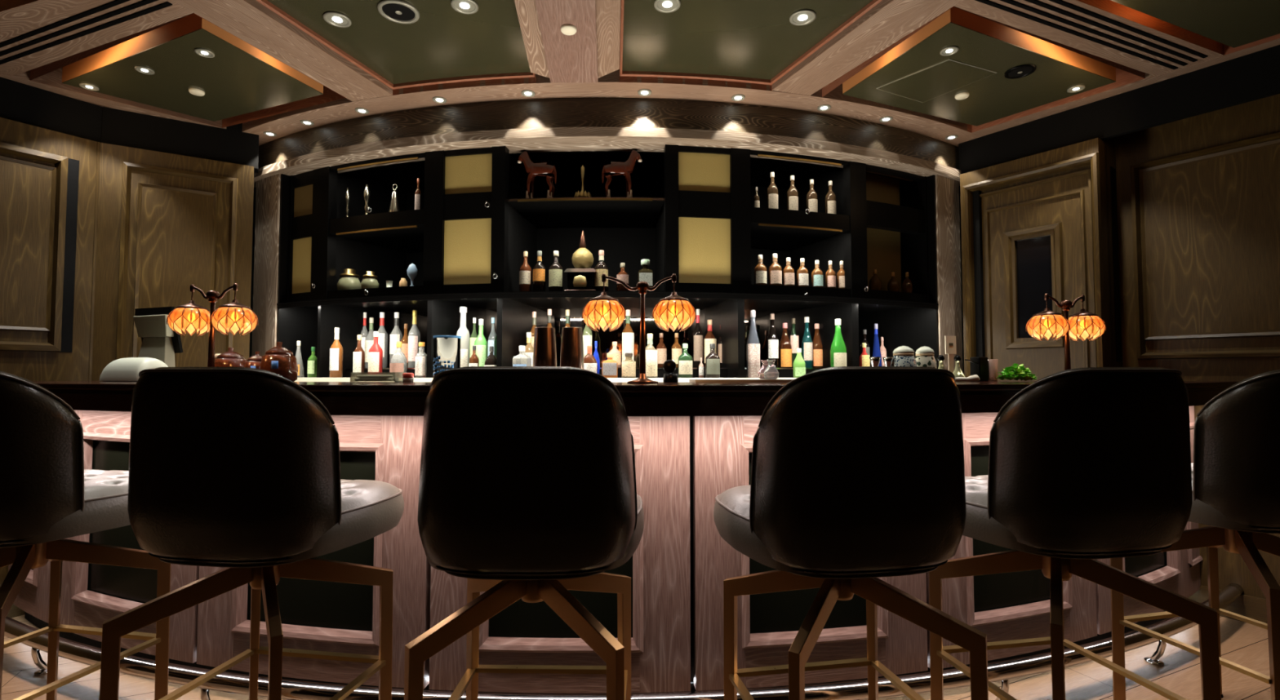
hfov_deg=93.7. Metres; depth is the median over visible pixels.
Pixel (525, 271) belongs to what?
bottle
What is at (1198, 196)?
wall
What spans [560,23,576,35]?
recessed light
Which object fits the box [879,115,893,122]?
recessed light
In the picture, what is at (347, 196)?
candlestick
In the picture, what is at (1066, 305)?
table lamp
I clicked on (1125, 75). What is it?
trim
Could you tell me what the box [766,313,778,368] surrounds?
bottle
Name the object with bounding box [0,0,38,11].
trim
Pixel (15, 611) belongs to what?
baseboard
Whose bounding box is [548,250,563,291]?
bottle
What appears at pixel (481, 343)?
bottle
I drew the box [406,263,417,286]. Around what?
glass ornament
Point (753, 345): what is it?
bottle
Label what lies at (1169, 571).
panel
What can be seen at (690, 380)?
bar mat
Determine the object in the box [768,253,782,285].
bottle
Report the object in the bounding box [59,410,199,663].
panel
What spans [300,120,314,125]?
recessed light
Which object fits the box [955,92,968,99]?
smoke detector
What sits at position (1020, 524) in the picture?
seat cushion
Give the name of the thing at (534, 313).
bottle
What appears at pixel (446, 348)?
glass jug
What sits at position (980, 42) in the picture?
ceiling panel
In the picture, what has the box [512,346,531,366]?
bottle
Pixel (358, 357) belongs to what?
bottle
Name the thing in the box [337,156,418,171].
light bar
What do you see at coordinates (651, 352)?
bottle
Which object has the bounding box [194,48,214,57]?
recessed light
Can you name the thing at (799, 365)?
bottle
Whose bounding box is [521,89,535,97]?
recessed light
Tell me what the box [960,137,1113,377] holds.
door frame
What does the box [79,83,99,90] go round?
recessed light
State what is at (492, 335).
bottle
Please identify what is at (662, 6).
recessed light
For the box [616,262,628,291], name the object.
bottle
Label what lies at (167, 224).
wall
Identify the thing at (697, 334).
bottle
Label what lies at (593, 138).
trim
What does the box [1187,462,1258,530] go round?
seat cushion
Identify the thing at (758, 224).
light bar
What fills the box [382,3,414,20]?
grille
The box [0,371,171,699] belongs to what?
bar stool
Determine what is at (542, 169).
horse figurine
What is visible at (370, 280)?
glass jar
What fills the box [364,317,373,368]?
bottle
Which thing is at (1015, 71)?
grille
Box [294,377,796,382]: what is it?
countertop
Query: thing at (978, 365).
canister
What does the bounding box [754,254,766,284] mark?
bottle
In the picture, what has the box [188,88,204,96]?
smoke detector
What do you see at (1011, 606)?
panel
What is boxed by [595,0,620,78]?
trim
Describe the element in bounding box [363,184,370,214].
candlestick
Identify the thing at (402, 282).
pot
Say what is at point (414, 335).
bottle
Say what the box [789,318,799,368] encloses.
bottle
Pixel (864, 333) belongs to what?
bottle
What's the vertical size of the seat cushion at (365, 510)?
0.125 m
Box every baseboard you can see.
[7,604,24,617]
[1188,585,1266,623]
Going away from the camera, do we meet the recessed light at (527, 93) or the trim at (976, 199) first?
the recessed light at (527, 93)
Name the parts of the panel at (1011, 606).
rail, inset panel, moulding, rail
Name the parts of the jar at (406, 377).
lid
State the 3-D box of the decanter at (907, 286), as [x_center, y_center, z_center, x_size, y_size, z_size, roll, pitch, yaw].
[1.619,-0.399,3.637,0.061,0.145,0.061,1,-3,-29]
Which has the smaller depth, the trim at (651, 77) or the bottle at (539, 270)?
the trim at (651, 77)
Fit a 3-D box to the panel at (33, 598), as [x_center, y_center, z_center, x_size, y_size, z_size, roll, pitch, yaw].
[-2.635,0.689,2.626,0.548,0.887,0.074,-1,-3,30]
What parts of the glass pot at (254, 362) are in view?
lid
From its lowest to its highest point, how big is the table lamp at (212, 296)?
0.390 m
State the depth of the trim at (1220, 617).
2.22 m
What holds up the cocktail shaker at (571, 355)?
on the countertop at (340, 398)
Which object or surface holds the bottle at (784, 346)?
on the bar cabinet
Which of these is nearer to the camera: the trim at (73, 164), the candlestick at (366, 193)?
the trim at (73, 164)
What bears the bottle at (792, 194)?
on the bar cabinet
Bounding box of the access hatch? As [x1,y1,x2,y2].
[875,58,997,102]
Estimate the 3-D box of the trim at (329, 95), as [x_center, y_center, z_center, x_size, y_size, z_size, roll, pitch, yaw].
[-2.164,-1.337,2.936,1.293,0.110,0.748,-1,-3,24]
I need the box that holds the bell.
[388,183,399,212]
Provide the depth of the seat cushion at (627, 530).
1.34 m
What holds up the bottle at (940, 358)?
on the countertop at (340, 398)
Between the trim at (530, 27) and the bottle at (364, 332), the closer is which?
the trim at (530, 27)
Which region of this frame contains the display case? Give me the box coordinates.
[564,268,596,291]
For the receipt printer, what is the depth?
2.65 m
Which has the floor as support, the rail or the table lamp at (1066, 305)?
the rail
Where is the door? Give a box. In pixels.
[979,164,1097,381]
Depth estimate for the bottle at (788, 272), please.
3.25 m
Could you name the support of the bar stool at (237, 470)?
on the floor
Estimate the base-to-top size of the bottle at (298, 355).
0.216 m
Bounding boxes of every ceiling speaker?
[377,0,419,23]
[1004,63,1035,79]
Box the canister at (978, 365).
[964,356,988,382]
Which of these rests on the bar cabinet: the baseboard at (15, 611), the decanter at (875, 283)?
the decanter at (875, 283)
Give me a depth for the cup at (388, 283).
3.35 m
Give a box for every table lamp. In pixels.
[166,283,257,367]
[581,273,696,383]
[1025,293,1106,370]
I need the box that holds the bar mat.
[688,379,793,382]
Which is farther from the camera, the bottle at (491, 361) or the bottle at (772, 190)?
the bottle at (772, 190)
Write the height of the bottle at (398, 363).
0.195 m
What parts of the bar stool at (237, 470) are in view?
leg, board, leg, leg, leg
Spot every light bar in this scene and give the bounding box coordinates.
[336,225,417,235]
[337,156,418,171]
[517,198,652,201]
[757,154,841,165]
[757,223,842,231]
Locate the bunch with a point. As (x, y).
(1015, 373)
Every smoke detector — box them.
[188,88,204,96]
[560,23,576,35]
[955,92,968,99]
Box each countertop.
[31,381,1239,416]
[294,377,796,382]
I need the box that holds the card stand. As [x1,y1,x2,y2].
[944,335,956,374]
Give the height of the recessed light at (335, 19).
0.006 m
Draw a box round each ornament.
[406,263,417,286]
[573,164,591,197]
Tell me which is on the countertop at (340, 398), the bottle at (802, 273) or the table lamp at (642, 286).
the table lamp at (642, 286)
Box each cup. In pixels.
[386,280,392,287]
[662,373,678,382]
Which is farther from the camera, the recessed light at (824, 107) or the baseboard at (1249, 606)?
the recessed light at (824, 107)
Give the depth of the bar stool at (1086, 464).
1.44 m
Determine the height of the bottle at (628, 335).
0.326 m
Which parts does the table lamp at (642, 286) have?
bulb, arm, arm, arm, bulb, arm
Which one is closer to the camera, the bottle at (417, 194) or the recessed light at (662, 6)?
the recessed light at (662, 6)
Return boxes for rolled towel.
[954,374,979,382]
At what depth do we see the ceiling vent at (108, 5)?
2.41 m
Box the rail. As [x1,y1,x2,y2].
[4,583,1244,699]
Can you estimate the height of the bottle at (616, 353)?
0.147 m
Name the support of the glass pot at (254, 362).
on the countertop at (340, 398)
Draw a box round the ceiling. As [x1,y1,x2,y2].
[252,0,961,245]
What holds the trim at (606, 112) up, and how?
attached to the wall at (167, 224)
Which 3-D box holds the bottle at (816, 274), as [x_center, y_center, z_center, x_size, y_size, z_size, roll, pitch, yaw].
[0.984,-0.417,3.333,0.062,0.164,0.063,1,-2,-19]
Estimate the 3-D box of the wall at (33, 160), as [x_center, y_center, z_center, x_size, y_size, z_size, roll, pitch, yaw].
[-3.407,0.052,2.145,0.134,2.330,2.200,-1,-3,32]
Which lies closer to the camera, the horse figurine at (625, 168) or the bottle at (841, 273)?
the horse figurine at (625, 168)
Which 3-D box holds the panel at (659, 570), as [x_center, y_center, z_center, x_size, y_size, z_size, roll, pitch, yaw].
[-0.261,0.662,1.975,0.850,0.887,0.084,0,-2,1]
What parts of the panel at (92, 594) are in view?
rail, moulding, rail, inset panel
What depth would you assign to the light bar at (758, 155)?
3.24 m
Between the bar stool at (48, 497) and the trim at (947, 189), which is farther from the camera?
the trim at (947, 189)
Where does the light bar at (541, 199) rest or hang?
attached to the bar cabinet
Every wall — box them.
[0,117,100,587]
[91,142,253,381]
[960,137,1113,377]
[1102,93,1279,599]
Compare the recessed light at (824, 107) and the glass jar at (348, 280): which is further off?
the glass jar at (348, 280)
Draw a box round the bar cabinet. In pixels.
[276,144,938,382]
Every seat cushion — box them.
[12,469,130,544]
[275,479,404,563]
[427,495,644,573]
[713,485,948,573]
[962,475,1053,555]
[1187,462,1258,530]
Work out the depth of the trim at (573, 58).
2.47 m
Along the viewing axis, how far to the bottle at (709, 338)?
3.37 m
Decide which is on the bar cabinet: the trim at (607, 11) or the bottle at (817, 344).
the bottle at (817, 344)
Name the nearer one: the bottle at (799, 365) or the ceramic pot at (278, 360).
the ceramic pot at (278, 360)
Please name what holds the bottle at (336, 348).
on the countertop
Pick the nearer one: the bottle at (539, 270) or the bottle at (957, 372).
the bottle at (957, 372)
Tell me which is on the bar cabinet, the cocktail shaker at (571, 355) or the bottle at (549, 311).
the bottle at (549, 311)
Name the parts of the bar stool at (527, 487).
leg, leg, board, leg, leg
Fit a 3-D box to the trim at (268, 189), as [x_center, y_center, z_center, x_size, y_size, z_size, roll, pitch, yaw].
[-2.083,0.125,3.824,0.263,2.320,0.612,-1,-3,32]
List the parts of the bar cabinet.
post, door rail, door rail, amber panel, door rail, amber panel, post, cross rail, rail, post, door rail, door rail, amber panel, door rail, amber panel, post, post, amber panel, door rail, amber panel, door rail, door rail, post, rail, cross rail, post, amber panel, door rail, door rail, door rail, post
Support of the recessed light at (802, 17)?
attached to the ceiling panel at (747, 38)
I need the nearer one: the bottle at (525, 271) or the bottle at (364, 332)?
the bottle at (525, 271)
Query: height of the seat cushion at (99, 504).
0.125 m
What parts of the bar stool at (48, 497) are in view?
leg, leg, leg, leg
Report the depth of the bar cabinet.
3.44 m
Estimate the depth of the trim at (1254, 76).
3.06 m
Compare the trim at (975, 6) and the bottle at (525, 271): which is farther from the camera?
the bottle at (525, 271)
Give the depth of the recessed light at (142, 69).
2.75 m
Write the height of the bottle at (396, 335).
0.335 m
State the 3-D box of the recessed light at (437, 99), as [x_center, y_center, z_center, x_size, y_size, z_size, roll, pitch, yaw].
[-1.021,-1.273,3.056,0.068,0.006,0.068,0,-2,0]
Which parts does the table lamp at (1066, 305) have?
arm, bulb, arm, arm, arm, bulb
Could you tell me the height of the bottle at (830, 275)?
0.165 m
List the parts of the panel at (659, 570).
rail, inset panel, moulding, rail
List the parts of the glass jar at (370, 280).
lid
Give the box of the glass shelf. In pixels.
[507,200,664,227]
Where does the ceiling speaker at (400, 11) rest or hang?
attached to the ceiling panel at (444, 42)
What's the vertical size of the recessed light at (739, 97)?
0.006 m
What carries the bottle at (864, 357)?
on the countertop
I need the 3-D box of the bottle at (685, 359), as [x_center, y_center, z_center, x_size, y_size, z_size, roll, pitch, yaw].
[0.234,0.056,3.105,0.074,0.177,0.075,0,-2,-7]
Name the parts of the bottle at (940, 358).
black spout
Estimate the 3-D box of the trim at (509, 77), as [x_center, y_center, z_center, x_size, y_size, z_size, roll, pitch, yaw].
[-1.162,-1.356,1.765,1.613,0.052,2.497,0,-2,0]
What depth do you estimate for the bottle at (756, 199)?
3.26 m
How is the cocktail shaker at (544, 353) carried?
on the countertop at (340, 398)
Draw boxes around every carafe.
[757,360,768,379]
[763,360,778,379]
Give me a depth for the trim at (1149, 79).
2.94 m
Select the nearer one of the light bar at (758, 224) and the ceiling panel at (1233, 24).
the ceiling panel at (1233, 24)
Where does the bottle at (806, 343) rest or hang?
on the bar cabinet
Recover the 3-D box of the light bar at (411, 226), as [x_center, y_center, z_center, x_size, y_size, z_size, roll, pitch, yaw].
[-1.456,-0.659,3.299,0.555,0.010,0.020,-1,-2,19]
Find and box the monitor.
[133,306,182,367]
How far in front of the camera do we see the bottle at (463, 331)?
3.18 m
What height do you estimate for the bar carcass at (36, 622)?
1.000 m
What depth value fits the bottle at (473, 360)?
3.12 m
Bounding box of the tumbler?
[987,359,997,382]
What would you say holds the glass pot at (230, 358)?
on the countertop at (340, 398)
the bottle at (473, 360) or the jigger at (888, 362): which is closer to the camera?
the jigger at (888, 362)
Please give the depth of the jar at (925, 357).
2.56 m
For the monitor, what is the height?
0.358 m
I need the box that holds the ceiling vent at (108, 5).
[0,0,172,64]
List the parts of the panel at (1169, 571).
inset panel, rail, moulding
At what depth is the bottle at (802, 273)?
3.28 m
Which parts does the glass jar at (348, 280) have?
lid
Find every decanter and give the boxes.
[571,231,593,268]
[868,269,881,290]
[887,272,899,292]
[902,272,912,293]
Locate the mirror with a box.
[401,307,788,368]
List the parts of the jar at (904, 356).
lid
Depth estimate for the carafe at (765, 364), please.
2.42 m
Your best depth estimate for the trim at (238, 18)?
2.55 m
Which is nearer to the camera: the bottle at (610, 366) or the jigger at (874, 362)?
the jigger at (874, 362)
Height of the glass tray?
0.040 m
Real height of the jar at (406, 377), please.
0.038 m
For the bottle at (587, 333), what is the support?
on the bar cabinet
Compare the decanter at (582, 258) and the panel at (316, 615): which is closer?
the panel at (316, 615)
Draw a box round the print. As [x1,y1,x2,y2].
[432,355,453,375]
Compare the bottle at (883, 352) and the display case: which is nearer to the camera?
the display case
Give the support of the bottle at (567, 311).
on the bar cabinet
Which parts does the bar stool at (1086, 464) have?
leg, leg, leg, board, leg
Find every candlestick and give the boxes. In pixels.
[344,187,351,217]
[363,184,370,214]
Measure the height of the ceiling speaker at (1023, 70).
0.010 m
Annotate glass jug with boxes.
[432,335,461,378]
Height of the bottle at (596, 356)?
0.194 m
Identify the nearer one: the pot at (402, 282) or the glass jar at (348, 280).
the pot at (402, 282)
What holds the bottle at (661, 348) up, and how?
on the bar cabinet
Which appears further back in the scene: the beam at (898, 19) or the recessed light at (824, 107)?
the recessed light at (824, 107)
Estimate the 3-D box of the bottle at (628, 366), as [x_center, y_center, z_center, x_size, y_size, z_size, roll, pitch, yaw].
[-0.058,0.079,3.082,0.074,0.128,0.074,0,-2,-2]
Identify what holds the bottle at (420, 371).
on the countertop
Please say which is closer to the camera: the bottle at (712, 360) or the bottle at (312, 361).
the bottle at (712, 360)
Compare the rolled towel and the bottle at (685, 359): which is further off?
the bottle at (685, 359)
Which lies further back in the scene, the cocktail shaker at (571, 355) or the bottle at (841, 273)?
the bottle at (841, 273)
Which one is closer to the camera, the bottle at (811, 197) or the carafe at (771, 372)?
the carafe at (771, 372)
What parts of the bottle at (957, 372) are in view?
black spout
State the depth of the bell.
3.35 m
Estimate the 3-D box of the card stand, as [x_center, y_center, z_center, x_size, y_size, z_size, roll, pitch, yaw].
[1.405,0.039,2.712,0.064,0.206,0.035,1,-2,-21]
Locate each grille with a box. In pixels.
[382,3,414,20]
[1008,66,1032,76]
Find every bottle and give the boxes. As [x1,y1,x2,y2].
[295,341,304,377]
[307,346,316,377]
[329,327,342,377]
[352,334,364,372]
[360,312,368,351]
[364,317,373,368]
[368,331,382,372]
[377,312,388,368]
[389,312,403,368]
[389,342,407,373]
[400,324,408,368]
[407,310,420,368]
[414,177,421,209]
[414,342,426,377]
[456,306,470,367]
[469,317,477,358]
[469,346,479,366]
[474,319,487,366]
[484,346,496,366]
[488,317,496,355]
[493,336,496,357]
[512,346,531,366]
[519,251,531,291]
[524,332,533,366]
[529,311,536,347]
[533,250,546,291]
[546,309,552,327]
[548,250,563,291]
[564,309,569,327]
[582,309,592,357]
[583,346,597,373]
[593,341,599,373]
[594,249,608,290]
[601,353,617,377]
[608,342,621,368]
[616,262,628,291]
[621,353,635,377]
[622,309,634,361]
[637,258,653,291]
[645,333,657,377]
[656,333,666,368]
[671,333,681,368]
[678,343,692,377]
[693,309,702,368]
[698,357,703,377]
[703,320,716,368]
[705,343,719,377]
[716,327,721,368]
[746,310,759,377]
[753,186,759,207]
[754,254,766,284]
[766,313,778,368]
[767,172,777,208]
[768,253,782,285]
[778,323,791,368]
[782,257,794,286]
[786,175,798,210]
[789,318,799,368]
[792,348,805,377]
[796,257,808,286]
[801,316,813,368]
[806,179,817,212]
[811,260,822,287]
[812,324,822,368]
[825,180,836,213]
[825,261,835,288]
[830,319,846,367]
[836,261,844,288]
[859,342,870,366]
[860,329,870,361]
[871,324,882,366]
[880,337,886,366]
[937,355,944,369]
[952,355,965,377]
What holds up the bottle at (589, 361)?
on the countertop
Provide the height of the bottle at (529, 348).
0.245 m
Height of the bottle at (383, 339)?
0.340 m
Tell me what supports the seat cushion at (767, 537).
on the bar stool at (858, 473)
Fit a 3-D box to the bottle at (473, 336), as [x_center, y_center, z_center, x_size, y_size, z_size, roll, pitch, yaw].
[-0.946,-0.041,3.425,0.050,0.289,0.051,-1,-2,12]
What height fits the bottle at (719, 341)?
0.249 m
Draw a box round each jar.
[337,268,360,290]
[360,271,379,288]
[402,373,413,382]
[892,346,916,366]
[915,346,937,368]
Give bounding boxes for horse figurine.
[517,151,556,198]
[601,150,641,197]
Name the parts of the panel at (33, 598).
rail, moulding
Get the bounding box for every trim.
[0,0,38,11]
[0,0,193,75]
[0,44,1279,173]
[0,67,226,128]
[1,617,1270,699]
[30,13,346,128]
[59,158,79,352]
[171,0,392,101]
[242,69,981,146]
[244,0,536,95]
[251,173,280,356]
[253,126,960,187]
[257,97,959,169]
[514,0,549,77]
[534,0,598,82]
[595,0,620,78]
[619,0,893,90]
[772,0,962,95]
[822,6,1145,132]
[935,174,963,372]
[953,0,1223,75]
[971,38,1279,136]
[972,190,985,357]
[1077,0,1279,55]
[1110,166,1121,361]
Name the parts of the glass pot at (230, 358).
lid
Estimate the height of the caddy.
0.090 m
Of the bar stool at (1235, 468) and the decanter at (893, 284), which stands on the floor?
the bar stool at (1235, 468)
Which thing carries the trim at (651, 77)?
attached to the ceiling panel at (747, 38)
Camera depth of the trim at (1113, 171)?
3.12 m
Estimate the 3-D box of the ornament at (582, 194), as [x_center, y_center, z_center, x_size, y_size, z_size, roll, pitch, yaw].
[-0.302,-0.883,3.160,0.094,0.190,0.094,0,-2,2]
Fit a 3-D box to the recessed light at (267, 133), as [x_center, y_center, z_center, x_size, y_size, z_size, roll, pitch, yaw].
[-2.150,-1.256,3.487,0.068,0.006,0.068,0,-2,0]
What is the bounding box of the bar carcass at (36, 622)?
[24,416,1167,694]
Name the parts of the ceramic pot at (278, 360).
lid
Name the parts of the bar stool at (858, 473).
leg, leg, board, leg, leg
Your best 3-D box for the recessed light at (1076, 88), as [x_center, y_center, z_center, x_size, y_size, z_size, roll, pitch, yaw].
[2.133,-1.277,2.935,0.072,0.006,0.072,0,-2,0]
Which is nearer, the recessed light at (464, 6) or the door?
the recessed light at (464, 6)
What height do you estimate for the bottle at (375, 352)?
0.253 m
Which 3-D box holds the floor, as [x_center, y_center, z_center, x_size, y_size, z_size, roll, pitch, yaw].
[0.381,1.204,1.796,16.774,0.001,18.144,0,-2,0]
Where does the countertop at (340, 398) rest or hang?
on the bar carcass at (36, 622)
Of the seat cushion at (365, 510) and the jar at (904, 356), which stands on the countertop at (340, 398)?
the jar at (904, 356)
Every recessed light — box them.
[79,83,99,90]
[134,66,154,74]
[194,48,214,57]
[262,131,276,136]
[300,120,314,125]
[323,11,351,27]
[355,107,368,114]
[432,96,446,103]
[450,0,478,13]
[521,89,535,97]
[637,88,651,96]
[653,0,680,13]
[731,93,745,101]
[789,9,816,25]
[817,104,831,111]
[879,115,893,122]
[940,45,958,55]
[945,134,958,140]
[1066,84,1084,93]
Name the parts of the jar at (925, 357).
lid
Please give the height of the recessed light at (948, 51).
0.006 m
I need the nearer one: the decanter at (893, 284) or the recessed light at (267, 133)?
the recessed light at (267, 133)
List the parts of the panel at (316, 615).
rail, moulding, inset panel, rail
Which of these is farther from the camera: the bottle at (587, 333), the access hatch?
the bottle at (587, 333)
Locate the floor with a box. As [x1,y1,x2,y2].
[0,615,1271,699]
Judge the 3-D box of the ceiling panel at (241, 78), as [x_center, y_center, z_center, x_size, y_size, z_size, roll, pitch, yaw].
[-2.154,-1.332,2.930,1.103,0.101,0.596,-1,-3,24]
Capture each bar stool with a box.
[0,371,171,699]
[99,367,404,699]
[404,366,644,699]
[713,366,988,699]
[928,367,1221,699]
[1110,369,1279,699]
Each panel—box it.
[8,561,50,623]
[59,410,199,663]
[62,13,323,121]
[196,415,431,689]
[267,0,530,84]
[429,416,690,693]
[622,0,872,79]
[693,416,928,691]
[842,6,1115,125]
[925,412,1097,669]
[1094,524,1191,635]
[1111,0,1279,48]
[1186,405,1203,595]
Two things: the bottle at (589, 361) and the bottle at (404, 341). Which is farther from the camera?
the bottle at (404, 341)
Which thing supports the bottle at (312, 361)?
on the countertop
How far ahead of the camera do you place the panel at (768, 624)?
1.98 m
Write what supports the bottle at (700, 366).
on the countertop
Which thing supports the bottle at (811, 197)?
on the bar cabinet
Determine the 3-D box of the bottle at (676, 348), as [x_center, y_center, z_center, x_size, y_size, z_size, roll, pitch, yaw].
[0.205,0.003,3.366,0.058,0.197,0.059,0,-2,-7]
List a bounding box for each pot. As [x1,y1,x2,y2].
[214,347,246,367]
[243,351,262,368]
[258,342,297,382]
[399,278,407,286]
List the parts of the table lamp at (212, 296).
bulb, arm, arm, arm, bulb, arm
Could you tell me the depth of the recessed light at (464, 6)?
2.36 m
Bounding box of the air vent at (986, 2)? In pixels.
[975,0,1208,69]
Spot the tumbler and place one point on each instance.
(992, 363)
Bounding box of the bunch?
[996,363,1036,381]
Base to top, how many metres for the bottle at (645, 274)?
0.180 m
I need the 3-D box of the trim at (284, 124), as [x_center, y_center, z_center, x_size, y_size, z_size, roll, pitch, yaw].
[-0.220,-1.320,3.363,4.853,0.110,0.973,0,-2,0]
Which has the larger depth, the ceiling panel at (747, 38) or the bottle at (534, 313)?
the bottle at (534, 313)
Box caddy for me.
[662,360,678,382]
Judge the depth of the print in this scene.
2.37 m
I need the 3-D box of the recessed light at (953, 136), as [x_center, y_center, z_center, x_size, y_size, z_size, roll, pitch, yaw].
[1.837,-1.254,3.539,0.068,0.006,0.068,0,-2,0]
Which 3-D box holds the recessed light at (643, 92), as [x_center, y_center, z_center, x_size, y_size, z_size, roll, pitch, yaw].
[0.023,-1.276,2.975,0.068,0.006,0.068,0,-2,0]
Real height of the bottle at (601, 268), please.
0.228 m
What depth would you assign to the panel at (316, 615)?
2.02 m
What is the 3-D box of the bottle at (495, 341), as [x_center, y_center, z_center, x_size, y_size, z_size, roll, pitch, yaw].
[-0.799,-0.031,3.396,0.058,0.267,0.058,0,-2,10]
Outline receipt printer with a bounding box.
[99,357,168,382]
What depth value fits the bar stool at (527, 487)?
1.27 m
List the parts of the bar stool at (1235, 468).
leg, leg, leg, leg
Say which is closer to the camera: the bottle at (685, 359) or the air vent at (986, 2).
the air vent at (986, 2)
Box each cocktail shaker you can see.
[532,327,556,366]
[560,327,584,369]
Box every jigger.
[869,357,880,366]
[882,357,893,366]
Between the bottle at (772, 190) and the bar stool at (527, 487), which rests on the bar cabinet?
the bottle at (772, 190)
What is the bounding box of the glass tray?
[350,372,405,382]
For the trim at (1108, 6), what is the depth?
2.47 m
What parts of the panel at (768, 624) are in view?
rail, inset panel, moulding, rail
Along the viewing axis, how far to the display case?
3.11 m
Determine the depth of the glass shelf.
3.37 m
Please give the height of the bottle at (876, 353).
0.284 m
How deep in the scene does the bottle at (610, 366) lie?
3.04 m
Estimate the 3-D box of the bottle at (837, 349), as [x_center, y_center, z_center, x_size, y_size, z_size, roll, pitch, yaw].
[1.095,-0.010,3.313,0.086,0.324,0.086,1,-2,-20]
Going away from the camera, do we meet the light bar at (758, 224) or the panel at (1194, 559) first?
the panel at (1194, 559)
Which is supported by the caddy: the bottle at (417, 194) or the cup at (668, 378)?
the cup at (668, 378)

